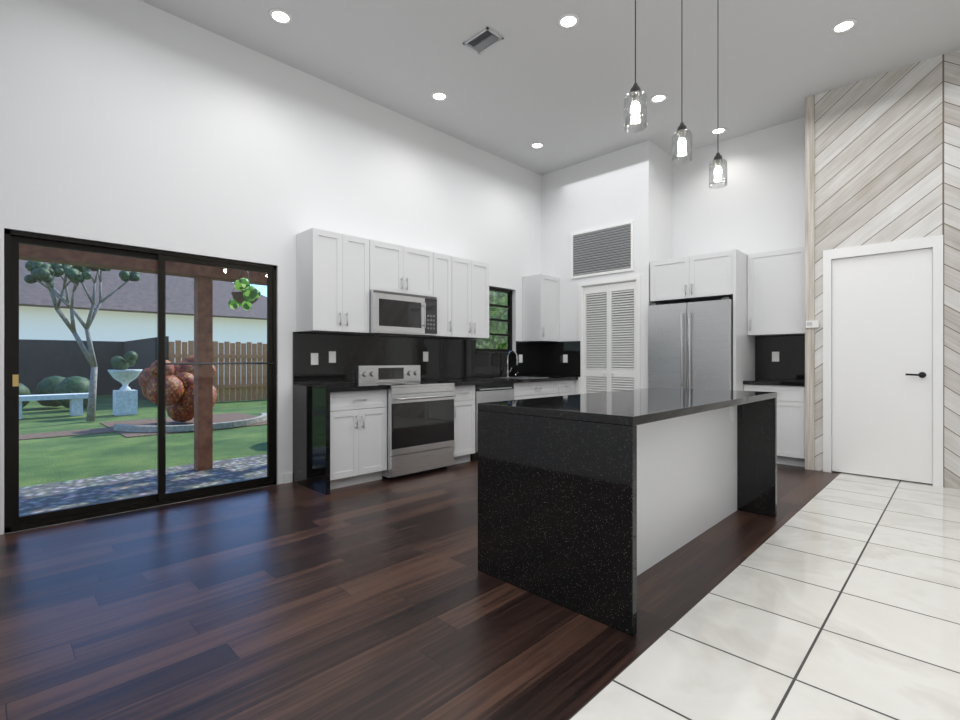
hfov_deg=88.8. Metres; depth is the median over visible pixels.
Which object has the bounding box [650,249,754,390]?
tall cabinet
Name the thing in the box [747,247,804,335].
upper cabinet
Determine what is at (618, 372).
louvered door
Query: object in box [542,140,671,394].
wall
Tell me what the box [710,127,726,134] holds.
recessed light
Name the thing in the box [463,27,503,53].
ceiling vent
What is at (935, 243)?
door frame
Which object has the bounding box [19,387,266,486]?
lawn
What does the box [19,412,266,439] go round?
mulch
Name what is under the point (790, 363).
backsplash
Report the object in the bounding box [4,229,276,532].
sliding glass door
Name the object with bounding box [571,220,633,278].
air vent
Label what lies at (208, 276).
pergola
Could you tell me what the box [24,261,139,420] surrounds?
tree
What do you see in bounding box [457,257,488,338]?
upper cabinet
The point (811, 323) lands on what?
board
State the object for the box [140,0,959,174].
ceiling
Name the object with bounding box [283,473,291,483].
baseboard
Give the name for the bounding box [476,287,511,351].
awning window
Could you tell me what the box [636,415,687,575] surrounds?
panel
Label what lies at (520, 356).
electrical outlet plate
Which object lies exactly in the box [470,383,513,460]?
dishwasher
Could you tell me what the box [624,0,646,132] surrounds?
pendant light
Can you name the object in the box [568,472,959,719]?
floor
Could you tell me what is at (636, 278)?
door frame
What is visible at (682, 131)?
pendant light
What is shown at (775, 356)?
outlet
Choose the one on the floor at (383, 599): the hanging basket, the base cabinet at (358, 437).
the base cabinet at (358, 437)
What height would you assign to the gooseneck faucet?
0.365 m
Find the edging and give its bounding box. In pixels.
[114,413,266,431]
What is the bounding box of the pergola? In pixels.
[19,244,266,470]
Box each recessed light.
[268,9,292,24]
[431,91,447,100]
[530,142,543,148]
[557,13,579,28]
[650,94,667,102]
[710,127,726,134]
[830,19,857,33]
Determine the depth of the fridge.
5.75 m
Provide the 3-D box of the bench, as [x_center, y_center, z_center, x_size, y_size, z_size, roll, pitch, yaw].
[-9.443,1.000,10.681,0.450,0.480,1.500,0,0,45]
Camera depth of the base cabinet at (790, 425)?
5.35 m
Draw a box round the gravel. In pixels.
[19,454,266,515]
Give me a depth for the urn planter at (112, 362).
11.01 m
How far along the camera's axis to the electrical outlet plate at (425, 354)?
5.78 m
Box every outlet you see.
[563,355,567,362]
[772,352,778,360]
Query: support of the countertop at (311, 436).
on the base cabinet at (358, 437)
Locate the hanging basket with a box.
[228,270,260,309]
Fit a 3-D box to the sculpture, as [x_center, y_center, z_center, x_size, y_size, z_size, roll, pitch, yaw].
[-5.800,0.562,9.500,1.337,1.315,1.323,0,0,45]
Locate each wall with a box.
[0,0,541,534]
[19,306,266,384]
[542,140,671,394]
[672,117,804,380]
[815,49,959,488]
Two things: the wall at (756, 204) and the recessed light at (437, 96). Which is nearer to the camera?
the recessed light at (437, 96)
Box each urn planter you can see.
[108,356,114,414]
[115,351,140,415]
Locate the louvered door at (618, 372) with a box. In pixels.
[584,281,635,393]
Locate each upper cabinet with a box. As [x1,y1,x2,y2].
[297,228,376,333]
[377,241,432,295]
[417,252,456,338]
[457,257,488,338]
[523,274,558,341]
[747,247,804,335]
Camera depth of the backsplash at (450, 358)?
5.79 m
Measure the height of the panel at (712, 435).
0.880 m
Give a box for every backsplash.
[293,332,579,384]
[755,335,804,380]
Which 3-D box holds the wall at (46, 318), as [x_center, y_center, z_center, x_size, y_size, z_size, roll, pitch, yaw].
[-22.766,-0.410,19.715,9.000,3.300,28.000,0,0,45]
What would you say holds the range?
on the floor at (383, 599)
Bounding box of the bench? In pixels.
[19,393,88,418]
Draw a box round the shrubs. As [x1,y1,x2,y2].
[19,376,96,408]
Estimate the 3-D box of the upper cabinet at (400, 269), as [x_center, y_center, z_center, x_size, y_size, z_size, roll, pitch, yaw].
[-0.928,-0.954,5.294,0.327,0.503,0.818,0,0,45]
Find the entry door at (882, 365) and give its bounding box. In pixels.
[832,248,932,483]
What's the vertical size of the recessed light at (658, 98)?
0.007 m
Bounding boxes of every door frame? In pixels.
[579,275,639,393]
[823,235,942,486]
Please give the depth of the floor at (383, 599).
2.25 m
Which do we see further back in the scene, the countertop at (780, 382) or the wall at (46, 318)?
the wall at (46, 318)
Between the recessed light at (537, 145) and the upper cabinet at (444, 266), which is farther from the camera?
the recessed light at (537, 145)
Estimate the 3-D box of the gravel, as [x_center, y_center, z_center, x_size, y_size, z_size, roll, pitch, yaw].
[-1.888,1.340,6.089,1.850,0.200,22.000,0,0,45]
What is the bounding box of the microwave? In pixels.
[362,290,436,336]
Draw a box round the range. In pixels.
[356,365,455,479]
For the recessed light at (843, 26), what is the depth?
4.09 m
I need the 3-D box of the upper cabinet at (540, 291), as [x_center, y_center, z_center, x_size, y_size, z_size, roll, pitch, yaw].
[0.888,-0.738,7.129,0.327,0.936,0.445,0,0,45]
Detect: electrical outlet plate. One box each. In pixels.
[311,353,317,364]
[329,351,335,362]
[423,352,427,360]
[519,355,522,362]
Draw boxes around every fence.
[19,336,168,401]
[169,340,266,401]
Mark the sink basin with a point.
(522, 377)
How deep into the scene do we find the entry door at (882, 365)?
4.78 m
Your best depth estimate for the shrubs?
12.02 m
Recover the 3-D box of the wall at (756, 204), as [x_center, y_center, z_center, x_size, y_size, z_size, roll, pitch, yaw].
[3.266,-0.815,6.187,1.640,3.950,0.150,0,0,45]
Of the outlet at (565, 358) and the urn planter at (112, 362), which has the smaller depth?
the outlet at (565, 358)
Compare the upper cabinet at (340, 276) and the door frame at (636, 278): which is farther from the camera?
the door frame at (636, 278)
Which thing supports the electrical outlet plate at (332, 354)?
attached to the backsplash at (450, 358)
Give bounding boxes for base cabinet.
[330,389,386,489]
[452,385,474,464]
[522,380,574,398]
[744,384,804,466]
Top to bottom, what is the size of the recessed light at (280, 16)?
0.007 m
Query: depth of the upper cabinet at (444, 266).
5.62 m
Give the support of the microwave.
attached to the upper cabinet at (400, 269)
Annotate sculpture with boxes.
[138,355,217,421]
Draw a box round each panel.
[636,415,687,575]
[688,405,736,541]
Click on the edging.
(124, 427)
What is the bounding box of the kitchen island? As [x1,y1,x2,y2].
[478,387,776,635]
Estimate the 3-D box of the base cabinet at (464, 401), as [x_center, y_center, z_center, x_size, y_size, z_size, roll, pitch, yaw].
[-0.397,0.720,5.638,0.596,0.880,0.380,0,0,45]
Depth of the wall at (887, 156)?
4.69 m
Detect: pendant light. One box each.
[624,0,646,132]
[672,0,691,163]
[709,152,726,188]
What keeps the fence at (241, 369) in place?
on the lawn
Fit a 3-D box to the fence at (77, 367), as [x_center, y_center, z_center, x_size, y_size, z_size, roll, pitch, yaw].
[-15.156,0.290,11.199,5.800,1.900,12.600,0,0,45]
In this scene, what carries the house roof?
on the wall at (46, 318)
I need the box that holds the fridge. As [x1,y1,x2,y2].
[648,297,732,389]
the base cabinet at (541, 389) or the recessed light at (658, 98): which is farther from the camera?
the base cabinet at (541, 389)
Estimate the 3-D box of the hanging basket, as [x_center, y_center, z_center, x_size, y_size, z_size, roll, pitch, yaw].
[-2.671,-0.854,5.591,0.443,0.601,0.302,0,0,45]
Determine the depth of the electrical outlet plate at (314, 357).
4.79 m
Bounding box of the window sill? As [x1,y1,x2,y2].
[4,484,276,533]
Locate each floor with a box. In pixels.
[0,460,840,719]
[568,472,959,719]
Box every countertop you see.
[293,376,577,494]
[743,380,804,385]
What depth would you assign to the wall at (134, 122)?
4.20 m
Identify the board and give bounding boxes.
[805,95,818,469]
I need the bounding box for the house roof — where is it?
[19,260,266,319]
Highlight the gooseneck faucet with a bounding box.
[506,351,518,376]
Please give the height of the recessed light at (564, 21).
0.007 m
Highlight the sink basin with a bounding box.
[498,377,548,378]
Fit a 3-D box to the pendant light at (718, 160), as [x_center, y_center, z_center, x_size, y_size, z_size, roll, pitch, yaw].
[1.763,-2.040,3.630,0.124,1.500,0.124,0,0,45]

